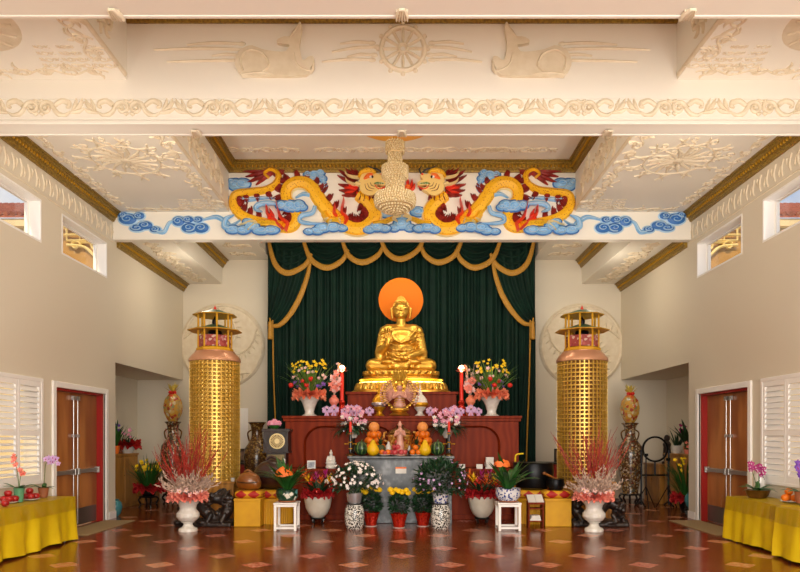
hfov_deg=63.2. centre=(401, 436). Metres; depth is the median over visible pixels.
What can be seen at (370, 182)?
relief
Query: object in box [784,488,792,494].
tangerine
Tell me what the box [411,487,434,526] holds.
chrysanthemum
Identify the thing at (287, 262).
drape
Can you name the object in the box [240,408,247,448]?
door
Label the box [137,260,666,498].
wall
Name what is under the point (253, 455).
floor vase
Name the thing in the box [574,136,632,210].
relief
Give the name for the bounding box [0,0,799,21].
ceiling beam
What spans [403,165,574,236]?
relief
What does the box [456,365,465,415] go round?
candle
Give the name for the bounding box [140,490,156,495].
pot
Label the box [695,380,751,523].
door
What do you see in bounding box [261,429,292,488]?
tall cabinet
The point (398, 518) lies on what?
chrysanthemum
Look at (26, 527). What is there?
tablecloth
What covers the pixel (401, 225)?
relief
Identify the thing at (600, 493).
flower arrangement
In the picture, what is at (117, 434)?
potted plant
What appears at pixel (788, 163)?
frieze
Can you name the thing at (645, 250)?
scrollwork
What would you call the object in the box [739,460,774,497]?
potted orchid
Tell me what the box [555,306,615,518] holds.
tower
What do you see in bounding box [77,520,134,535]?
doormat
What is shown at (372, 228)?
relief
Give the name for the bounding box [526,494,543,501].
open booklet
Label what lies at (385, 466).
stone altar
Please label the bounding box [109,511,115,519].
baseboard
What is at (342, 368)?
candle
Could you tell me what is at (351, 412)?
orchid
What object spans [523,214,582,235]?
relief
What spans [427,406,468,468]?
orchid arrangement
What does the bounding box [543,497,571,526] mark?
box
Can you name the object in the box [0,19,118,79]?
scrollwork
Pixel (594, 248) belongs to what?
trim
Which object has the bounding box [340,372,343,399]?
candle
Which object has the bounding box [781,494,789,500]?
tangerine
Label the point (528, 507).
stool
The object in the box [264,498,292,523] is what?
stand
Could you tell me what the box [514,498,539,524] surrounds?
box
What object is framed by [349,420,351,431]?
candle
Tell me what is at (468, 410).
flower
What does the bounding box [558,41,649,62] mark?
relief
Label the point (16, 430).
window
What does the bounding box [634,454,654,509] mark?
tripod stand
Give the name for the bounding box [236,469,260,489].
drum
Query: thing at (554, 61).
relief
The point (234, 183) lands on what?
relief
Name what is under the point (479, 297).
stage curtain
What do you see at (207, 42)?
relief
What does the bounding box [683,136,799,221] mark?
trim
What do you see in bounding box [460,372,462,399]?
candle
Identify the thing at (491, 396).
flower arrangement
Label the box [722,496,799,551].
tablecloth
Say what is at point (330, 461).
figurine
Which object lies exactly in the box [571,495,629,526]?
guardian
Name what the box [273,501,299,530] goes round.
plant stand
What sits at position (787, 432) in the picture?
window
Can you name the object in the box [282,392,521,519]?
altar
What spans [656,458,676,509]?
tripod stand
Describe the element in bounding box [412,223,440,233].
relief
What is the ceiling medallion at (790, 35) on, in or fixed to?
attached to the ceiling
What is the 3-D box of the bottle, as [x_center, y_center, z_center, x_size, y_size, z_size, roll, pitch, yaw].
[-0.256,0.214,12.320,0.120,0.270,0.120,0,0,0]
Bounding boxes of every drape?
[268,243,307,323]
[495,243,534,321]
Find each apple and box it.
[0,500,9,506]
[4,490,11,495]
[5,496,13,501]
[12,495,18,501]
[26,488,33,493]
[27,493,34,498]
[33,493,39,498]
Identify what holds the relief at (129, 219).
attached to the ceiling beam at (121, 233)
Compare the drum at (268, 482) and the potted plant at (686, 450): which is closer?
the drum at (268, 482)
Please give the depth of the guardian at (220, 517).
11.60 m
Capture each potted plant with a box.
[115,420,132,453]
[117,424,129,452]
[118,427,141,452]
[666,423,686,452]
[670,420,688,452]
[684,441,688,453]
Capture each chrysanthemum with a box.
[361,486,383,526]
[387,486,411,527]
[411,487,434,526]
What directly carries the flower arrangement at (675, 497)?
on the floor
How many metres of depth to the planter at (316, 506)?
11.91 m
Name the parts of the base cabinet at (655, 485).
door, door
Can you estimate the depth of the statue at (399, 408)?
13.18 m
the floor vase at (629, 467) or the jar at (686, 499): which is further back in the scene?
the floor vase at (629, 467)
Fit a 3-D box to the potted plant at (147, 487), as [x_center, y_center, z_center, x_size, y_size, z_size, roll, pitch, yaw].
[-5.759,0.854,14.782,1.226,0.970,1.233,0,0,-20]
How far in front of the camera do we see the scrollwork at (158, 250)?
14.66 m
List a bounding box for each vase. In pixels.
[160,421,184,504]
[163,383,182,420]
[244,422,265,488]
[329,395,338,415]
[465,395,474,415]
[617,423,642,503]
[620,385,639,422]
[753,471,765,487]
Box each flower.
[449,405,458,415]
[465,405,475,415]
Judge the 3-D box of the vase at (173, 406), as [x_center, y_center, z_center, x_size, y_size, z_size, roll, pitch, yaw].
[-5.496,-0.849,15.592,0.450,0.955,0.456,0,0,0]
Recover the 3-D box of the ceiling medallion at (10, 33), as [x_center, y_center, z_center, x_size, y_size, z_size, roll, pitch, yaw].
[-4.680,-4.409,6.920,1.100,0.042,1.100,0,0,0]
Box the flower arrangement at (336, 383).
[328,362,341,415]
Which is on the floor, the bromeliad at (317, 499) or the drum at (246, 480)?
the bromeliad at (317, 499)
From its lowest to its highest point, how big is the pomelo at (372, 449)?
0.308 m
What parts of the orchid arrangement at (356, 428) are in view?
pot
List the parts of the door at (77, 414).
vertical rod, vertical rod, kick plate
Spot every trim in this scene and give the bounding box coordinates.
[0,136,120,221]
[117,242,188,291]
[126,19,677,23]
[196,242,228,267]
[205,136,598,172]
[575,242,607,267]
[614,242,686,291]
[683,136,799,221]
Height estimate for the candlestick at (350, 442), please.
0.660 m
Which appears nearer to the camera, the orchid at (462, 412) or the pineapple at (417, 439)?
the pineapple at (417, 439)
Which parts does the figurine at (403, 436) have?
lid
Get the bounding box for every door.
[52,380,108,525]
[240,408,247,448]
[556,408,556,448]
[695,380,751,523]
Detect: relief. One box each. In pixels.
[84,19,126,75]
[118,212,172,234]
[154,41,245,62]
[171,136,229,210]
[172,215,240,233]
[221,214,280,235]
[228,178,275,201]
[229,165,400,236]
[235,22,314,77]
[253,199,307,212]
[295,169,327,198]
[297,205,347,235]
[322,40,379,62]
[363,223,391,233]
[376,22,429,75]
[381,206,423,232]
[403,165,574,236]
[405,179,415,190]
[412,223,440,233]
[426,40,481,62]
[456,205,506,235]
[476,169,508,198]
[492,22,571,77]
[496,199,550,212]
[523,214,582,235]
[528,178,575,201]
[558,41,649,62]
[563,215,631,233]
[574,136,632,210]
[631,212,685,234]
[677,19,719,75]
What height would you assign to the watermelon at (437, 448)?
0.301 m
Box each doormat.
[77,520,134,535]
[669,520,722,535]
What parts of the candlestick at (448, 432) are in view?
stem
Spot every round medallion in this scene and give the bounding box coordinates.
[182,303,264,383]
[539,303,621,379]
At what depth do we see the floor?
9.16 m
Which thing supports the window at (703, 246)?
in the wall at (738, 321)
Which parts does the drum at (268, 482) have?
carved handle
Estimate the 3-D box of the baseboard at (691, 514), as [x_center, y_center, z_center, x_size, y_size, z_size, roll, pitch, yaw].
[6.274,1.530,10.940,1.208,0.140,11.880,0,0,0]
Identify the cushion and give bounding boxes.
[235,489,264,497]
[262,489,276,497]
[519,489,541,497]
[541,489,570,497]
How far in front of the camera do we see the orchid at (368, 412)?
13.35 m
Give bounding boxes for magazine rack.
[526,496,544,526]
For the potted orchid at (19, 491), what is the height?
0.699 m
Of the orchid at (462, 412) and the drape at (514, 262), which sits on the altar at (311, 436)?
the orchid at (462, 412)
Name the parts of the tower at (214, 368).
post, railing panel, post, railing panel, post, railing panel, post, post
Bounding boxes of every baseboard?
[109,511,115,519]
[688,511,694,519]
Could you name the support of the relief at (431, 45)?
attached to the ceiling beam at (158, 97)
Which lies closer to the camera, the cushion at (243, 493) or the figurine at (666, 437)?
the cushion at (243, 493)
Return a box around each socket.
[363,173,372,178]
[431,173,440,179]
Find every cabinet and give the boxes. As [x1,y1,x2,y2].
[115,453,138,507]
[138,463,159,503]
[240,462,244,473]
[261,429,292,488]
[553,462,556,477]
[643,463,664,503]
[663,453,688,507]
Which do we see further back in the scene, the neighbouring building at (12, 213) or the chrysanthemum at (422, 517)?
the neighbouring building at (12, 213)
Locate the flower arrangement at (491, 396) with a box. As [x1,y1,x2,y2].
[466,358,516,415]
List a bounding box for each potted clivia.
[254,456,313,502]
[483,453,539,502]
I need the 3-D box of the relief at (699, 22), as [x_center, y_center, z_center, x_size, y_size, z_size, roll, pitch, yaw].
[3.395,-4.801,7.025,0.030,0.731,1.950,0,0,0]
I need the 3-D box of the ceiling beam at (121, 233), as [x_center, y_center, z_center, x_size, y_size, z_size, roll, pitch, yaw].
[0.000,-4.650,12.865,11.380,1.540,0.170,0,0,0]
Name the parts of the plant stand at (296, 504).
leg, leg, leg, leg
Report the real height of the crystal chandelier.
1.597 m
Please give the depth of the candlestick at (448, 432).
12.18 m
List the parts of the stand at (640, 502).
post, post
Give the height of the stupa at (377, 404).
0.740 m
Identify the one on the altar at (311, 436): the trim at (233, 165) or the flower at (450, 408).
the flower at (450, 408)
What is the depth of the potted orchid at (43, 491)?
9.80 m
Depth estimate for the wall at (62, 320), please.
11.33 m
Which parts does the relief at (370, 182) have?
leg, leg, leg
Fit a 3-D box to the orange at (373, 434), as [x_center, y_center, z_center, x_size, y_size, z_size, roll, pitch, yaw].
[-0.533,-0.050,12.297,0.141,0.141,0.144,0,0,-14]
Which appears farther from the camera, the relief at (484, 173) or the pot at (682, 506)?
the pot at (682, 506)
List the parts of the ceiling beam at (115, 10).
edge moulding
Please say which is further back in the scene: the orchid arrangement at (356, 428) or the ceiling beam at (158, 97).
the orchid arrangement at (356, 428)
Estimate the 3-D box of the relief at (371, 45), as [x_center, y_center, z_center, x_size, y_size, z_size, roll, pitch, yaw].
[-0.627,-4.781,8.049,0.733,0.281,0.022,0,0,0]
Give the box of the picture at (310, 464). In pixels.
[308,462,314,467]
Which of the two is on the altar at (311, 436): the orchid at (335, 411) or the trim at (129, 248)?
the orchid at (335, 411)
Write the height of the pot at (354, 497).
0.175 m
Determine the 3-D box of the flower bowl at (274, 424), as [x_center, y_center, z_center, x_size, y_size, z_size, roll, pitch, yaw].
[-2.500,-0.262,12.740,0.298,0.202,0.240,0,0,0]
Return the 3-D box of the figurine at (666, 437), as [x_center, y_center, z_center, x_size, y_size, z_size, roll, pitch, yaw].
[6.420,0.296,15.750,0.240,0.705,0.240,0,0,0]
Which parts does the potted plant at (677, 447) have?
pot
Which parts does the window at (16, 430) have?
shutter panel, shutter panel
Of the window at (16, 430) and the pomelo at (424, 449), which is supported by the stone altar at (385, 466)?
the pomelo at (424, 449)
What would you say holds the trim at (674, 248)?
attached to the wall at (738, 321)
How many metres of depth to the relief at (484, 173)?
12.75 m
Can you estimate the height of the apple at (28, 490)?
0.086 m
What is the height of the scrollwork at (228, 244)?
0.023 m
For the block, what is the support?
on the altar at (311, 436)
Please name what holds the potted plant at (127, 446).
on the cabinet at (123, 480)
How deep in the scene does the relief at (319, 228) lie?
12.67 m
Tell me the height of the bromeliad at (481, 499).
1.058 m
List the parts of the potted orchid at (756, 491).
pot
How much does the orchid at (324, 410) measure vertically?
0.219 m
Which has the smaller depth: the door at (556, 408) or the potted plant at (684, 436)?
the potted plant at (684, 436)
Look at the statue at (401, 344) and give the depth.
14.26 m
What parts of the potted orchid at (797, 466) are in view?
pot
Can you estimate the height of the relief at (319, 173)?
0.602 m
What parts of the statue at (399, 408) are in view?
crown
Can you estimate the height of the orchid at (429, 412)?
0.213 m
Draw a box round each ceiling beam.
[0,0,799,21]
[0,24,799,137]
[113,173,690,241]
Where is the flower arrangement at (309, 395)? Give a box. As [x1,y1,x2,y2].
[280,358,333,415]
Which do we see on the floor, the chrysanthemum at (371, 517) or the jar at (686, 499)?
the chrysanthemum at (371, 517)
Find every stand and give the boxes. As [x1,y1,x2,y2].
[138,495,158,507]
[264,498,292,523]
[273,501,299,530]
[495,501,521,530]
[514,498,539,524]
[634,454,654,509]
[636,436,673,506]
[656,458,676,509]
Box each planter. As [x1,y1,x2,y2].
[304,496,331,517]
[468,496,495,517]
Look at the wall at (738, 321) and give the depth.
11.61 m
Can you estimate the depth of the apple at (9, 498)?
8.91 m
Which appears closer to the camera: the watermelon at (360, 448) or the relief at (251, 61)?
the relief at (251, 61)
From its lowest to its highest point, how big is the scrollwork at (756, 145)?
0.018 m
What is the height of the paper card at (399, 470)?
0.120 m
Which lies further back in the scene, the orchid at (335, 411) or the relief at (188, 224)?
the orchid at (335, 411)
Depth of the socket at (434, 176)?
12.63 m
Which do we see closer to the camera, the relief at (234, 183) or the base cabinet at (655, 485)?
the relief at (234, 183)
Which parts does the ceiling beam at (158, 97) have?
edge moulding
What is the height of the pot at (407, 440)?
0.410 m
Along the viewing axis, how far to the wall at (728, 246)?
17.40 m
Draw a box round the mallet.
[543,472,557,478]
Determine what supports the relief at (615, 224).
attached to the ceiling beam at (121, 233)
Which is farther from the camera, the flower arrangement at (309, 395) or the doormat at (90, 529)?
the flower arrangement at (309, 395)
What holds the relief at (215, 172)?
attached to the ceiling
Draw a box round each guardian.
[174,488,233,526]
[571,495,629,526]
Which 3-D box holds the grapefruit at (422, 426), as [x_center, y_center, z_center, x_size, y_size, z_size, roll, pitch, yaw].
[0.391,-0.192,12.380,0.208,0.207,0.211,0,0,-20]
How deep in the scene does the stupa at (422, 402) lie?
13.35 m
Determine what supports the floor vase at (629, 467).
on the floor
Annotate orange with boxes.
[370,431,377,437]
[419,431,425,437]
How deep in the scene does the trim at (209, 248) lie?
15.85 m
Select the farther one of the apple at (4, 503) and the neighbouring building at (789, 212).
the neighbouring building at (789, 212)
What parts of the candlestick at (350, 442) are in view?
stem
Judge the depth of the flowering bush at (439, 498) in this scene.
11.23 m
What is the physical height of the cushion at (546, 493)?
0.130 m
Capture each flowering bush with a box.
[324,460,383,504]
[411,455,468,504]
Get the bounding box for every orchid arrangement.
[331,404,371,453]
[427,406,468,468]
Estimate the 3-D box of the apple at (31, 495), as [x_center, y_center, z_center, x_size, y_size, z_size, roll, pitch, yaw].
[-5.346,0.858,9.363,0.104,0.086,0.104,0,0,35]
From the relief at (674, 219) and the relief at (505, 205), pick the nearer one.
the relief at (505, 205)
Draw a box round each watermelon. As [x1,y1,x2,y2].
[354,439,366,454]
[431,440,444,454]
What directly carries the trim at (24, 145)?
attached to the wall at (62, 320)
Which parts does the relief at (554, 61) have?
leg, leg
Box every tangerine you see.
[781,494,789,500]
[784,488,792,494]
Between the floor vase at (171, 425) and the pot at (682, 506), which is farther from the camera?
the floor vase at (171, 425)
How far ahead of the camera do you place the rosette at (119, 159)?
10.30 m
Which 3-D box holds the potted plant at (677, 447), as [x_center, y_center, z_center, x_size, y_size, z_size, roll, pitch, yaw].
[6.458,0.029,15.176,0.500,0.699,0.439,0,0,0]
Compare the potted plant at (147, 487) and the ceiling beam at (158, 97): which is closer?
the ceiling beam at (158, 97)
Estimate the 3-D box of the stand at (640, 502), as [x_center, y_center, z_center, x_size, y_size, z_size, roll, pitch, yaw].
[5.838,0.790,15.000,0.684,1.620,0.516,0,0,0]
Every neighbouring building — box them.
[0,203,23,478]
[780,203,799,477]
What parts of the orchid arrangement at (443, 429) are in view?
pot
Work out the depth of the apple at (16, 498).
9.00 m
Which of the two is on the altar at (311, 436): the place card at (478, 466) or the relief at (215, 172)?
the place card at (478, 466)
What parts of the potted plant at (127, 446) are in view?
pot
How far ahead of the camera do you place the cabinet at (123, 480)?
14.76 m
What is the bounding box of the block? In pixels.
[307,460,315,468]
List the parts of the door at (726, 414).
kick plate, vertical rod, vertical rod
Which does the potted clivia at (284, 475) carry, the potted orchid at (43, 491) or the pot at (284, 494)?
the pot at (284, 494)
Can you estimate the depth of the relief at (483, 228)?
12.67 m
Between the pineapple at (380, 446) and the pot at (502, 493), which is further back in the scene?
the pineapple at (380, 446)
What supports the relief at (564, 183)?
attached to the ceiling beam at (121, 233)
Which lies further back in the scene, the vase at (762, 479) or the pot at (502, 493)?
the pot at (502, 493)
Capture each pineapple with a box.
[376,437,384,455]
[412,436,419,454]
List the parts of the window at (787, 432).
shutter panel, shutter panel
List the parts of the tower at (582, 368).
post, post, railing panel, post, railing panel, post, railing panel, post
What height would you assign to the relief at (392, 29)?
0.680 m
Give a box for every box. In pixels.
[234,497,265,526]
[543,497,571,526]
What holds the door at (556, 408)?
in the wall at (558, 283)
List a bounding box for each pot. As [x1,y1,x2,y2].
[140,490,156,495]
[275,488,297,500]
[346,492,362,502]
[386,434,413,455]
[433,493,447,502]
[495,487,520,500]
[679,501,687,512]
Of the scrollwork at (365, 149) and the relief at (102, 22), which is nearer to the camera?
the relief at (102, 22)
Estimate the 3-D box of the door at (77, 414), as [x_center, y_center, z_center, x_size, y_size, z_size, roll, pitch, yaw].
[-5.800,0.340,11.555,0.280,2.520,1.990,0,0,0]
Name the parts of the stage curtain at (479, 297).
tail trim, fringe trim, fringe trim, fringe trim, fringe trim, fringe trim, fringe trim, fringe trim, fringe trim, fringe trim, tail trim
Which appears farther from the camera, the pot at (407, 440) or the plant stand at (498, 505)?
the pot at (407, 440)
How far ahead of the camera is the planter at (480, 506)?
11.91 m
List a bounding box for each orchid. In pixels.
[3,453,32,501]
[31,455,60,497]
[322,406,330,415]
[330,405,338,415]
[347,405,355,415]
[352,405,361,415]
[365,406,373,415]
[426,407,434,415]
[458,408,464,415]
[475,407,481,415]
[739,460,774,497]
[783,460,799,502]
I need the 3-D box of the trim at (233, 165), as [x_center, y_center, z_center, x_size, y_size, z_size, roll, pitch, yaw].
[0.000,-5.299,10.580,6.820,0.200,4.440,0,0,0]
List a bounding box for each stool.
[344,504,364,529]
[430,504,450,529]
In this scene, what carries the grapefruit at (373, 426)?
on the orange
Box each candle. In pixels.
[336,365,347,415]
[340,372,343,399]
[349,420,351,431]
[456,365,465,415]
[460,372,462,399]
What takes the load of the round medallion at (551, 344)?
attached to the wall at (558, 283)
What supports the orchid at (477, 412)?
on the altar at (311, 436)
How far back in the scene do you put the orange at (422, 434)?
12.24 m
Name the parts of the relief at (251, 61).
leg, leg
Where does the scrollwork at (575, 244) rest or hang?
attached to the ceiling
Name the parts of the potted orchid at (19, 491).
pot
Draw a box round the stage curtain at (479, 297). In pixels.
[267,242,535,461]
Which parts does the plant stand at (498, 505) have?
leg, leg, leg, leg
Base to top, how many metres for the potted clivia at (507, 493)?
0.876 m
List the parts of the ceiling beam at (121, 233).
edge moulding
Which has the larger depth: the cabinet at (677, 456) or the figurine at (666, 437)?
the figurine at (666, 437)
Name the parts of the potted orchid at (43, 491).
pot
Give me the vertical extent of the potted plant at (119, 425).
0.713 m
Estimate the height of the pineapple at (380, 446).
0.384 m
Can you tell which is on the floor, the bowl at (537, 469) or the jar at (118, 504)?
the jar at (118, 504)
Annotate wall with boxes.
[0,139,182,519]
[63,226,92,268]
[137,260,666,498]
[621,142,799,519]
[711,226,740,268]
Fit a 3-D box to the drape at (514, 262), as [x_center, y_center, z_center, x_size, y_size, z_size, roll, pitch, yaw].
[2.799,-3.857,16.276,1.079,2.087,0.118,0,0,0]
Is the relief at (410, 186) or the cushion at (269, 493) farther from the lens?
the relief at (410, 186)
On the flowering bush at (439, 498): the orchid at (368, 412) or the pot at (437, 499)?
the pot at (437, 499)
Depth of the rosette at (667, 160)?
10.30 m
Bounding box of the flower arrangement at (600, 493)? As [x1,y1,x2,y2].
[551,424,630,531]
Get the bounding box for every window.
[0,173,41,242]
[0,372,43,488]
[62,214,106,277]
[697,214,741,277]
[760,372,799,487]
[762,175,799,242]
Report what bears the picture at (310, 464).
attached to the block
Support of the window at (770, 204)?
in the wall at (738, 321)
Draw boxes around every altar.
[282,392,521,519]
[347,455,454,523]
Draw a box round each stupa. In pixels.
[371,381,387,415]
[412,387,427,415]
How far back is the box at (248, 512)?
11.58 m
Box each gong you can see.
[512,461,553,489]
[546,478,564,490]
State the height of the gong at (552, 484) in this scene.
0.208 m
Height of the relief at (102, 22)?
0.731 m
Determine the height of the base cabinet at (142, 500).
0.950 m
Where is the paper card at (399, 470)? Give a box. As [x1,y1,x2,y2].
[396,467,405,473]
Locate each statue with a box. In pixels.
[351,278,450,391]
[380,366,418,415]
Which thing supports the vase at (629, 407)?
on the floor vase at (629, 467)
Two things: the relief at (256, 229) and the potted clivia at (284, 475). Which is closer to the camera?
the potted clivia at (284, 475)
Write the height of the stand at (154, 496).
0.271 m
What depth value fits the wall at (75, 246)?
17.40 m
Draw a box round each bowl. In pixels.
[267,419,281,428]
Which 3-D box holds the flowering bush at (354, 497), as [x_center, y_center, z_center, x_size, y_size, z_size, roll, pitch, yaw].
[-0.835,0.791,11.360,1.025,0.766,0.760,0,0,15]
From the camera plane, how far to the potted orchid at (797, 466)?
8.76 m
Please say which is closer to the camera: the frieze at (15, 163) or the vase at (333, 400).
the frieze at (15, 163)
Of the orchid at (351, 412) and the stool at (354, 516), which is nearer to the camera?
the stool at (354, 516)
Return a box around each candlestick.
[344,420,356,455]
[443,422,454,455]
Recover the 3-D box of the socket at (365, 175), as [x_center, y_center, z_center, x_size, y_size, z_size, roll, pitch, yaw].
[-0.657,-5.078,12.640,0.192,0.138,0.040,0,0,0]
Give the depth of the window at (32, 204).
10.17 m
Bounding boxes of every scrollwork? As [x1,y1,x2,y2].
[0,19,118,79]
[27,136,225,211]
[143,242,205,281]
[222,242,255,255]
[228,147,557,152]
[548,242,581,255]
[578,136,776,211]
[598,242,660,281]
[685,19,799,79]
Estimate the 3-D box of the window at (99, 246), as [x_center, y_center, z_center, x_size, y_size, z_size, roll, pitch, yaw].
[-5.812,-3.400,11.700,0.256,0.680,1.660,0,0,0]
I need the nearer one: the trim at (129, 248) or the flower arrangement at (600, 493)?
the flower arrangement at (600, 493)
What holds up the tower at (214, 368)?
on the floor
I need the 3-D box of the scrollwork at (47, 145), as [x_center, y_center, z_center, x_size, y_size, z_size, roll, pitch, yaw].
[-4.450,-4.421,10.639,2.216,0.018,4.304,0,0,0]
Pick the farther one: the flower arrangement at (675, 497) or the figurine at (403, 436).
the flower arrangement at (675, 497)
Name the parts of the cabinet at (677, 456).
door, door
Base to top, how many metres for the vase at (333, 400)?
0.440 m
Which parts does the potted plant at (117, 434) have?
pot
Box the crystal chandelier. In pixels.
[367,136,422,215]
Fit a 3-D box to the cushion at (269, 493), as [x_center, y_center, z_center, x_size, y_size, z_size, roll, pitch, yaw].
[-2.389,1.059,12.220,0.660,0.150,0.500,0,0,0]
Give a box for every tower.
[187,306,241,518]
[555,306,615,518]
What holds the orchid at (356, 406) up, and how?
on the altar at (311, 436)
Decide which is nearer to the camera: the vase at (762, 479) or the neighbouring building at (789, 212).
the vase at (762, 479)
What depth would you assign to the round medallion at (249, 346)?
16.84 m
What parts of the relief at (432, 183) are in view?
leg, leg, leg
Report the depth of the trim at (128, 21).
8.03 m
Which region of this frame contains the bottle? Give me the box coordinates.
[385,441,390,449]
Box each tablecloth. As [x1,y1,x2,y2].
[0,496,77,561]
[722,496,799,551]
[772,506,799,562]
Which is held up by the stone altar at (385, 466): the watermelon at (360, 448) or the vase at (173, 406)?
the watermelon at (360, 448)
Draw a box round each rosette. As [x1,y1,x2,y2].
[70,137,178,180]
[625,137,734,180]
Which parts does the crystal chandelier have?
ceiling plate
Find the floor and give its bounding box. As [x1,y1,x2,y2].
[0,499,799,571]
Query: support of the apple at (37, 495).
on the plate
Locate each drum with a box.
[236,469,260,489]
[254,455,286,488]
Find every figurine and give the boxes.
[326,450,335,468]
[383,421,415,455]
[662,435,670,463]
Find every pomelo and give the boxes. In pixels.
[367,439,378,455]
[419,439,430,455]
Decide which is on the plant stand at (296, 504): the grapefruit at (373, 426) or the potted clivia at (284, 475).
the potted clivia at (284, 475)
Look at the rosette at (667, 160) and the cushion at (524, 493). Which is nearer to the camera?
the rosette at (667, 160)
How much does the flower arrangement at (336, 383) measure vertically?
1.119 m
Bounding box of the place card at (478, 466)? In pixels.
[476,464,482,468]
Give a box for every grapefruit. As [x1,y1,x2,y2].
[369,422,378,431]
[417,421,427,431]
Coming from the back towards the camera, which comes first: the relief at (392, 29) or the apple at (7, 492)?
the apple at (7, 492)
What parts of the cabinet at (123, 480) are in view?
door, door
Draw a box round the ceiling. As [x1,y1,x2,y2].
[0,19,799,283]
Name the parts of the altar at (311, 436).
frame, arched moulding, arched panel, arched panel, arched moulding, frame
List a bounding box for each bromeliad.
[300,469,334,523]
[465,469,500,523]
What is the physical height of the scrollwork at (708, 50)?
0.018 m
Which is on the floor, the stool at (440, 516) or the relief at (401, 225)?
the stool at (440, 516)
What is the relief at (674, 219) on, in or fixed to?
attached to the ceiling beam at (121, 233)
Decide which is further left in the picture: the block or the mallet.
the block
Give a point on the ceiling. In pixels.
(131, 191)
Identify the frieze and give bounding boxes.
[0,146,113,241]
[690,147,799,241]
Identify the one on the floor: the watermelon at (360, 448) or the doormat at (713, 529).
the doormat at (713, 529)
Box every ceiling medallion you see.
[0,19,21,50]
[782,19,799,50]
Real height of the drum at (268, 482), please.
0.634 m
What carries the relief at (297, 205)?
attached to the relief at (370, 182)
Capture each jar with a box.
[115,499,122,516]
[684,492,688,507]

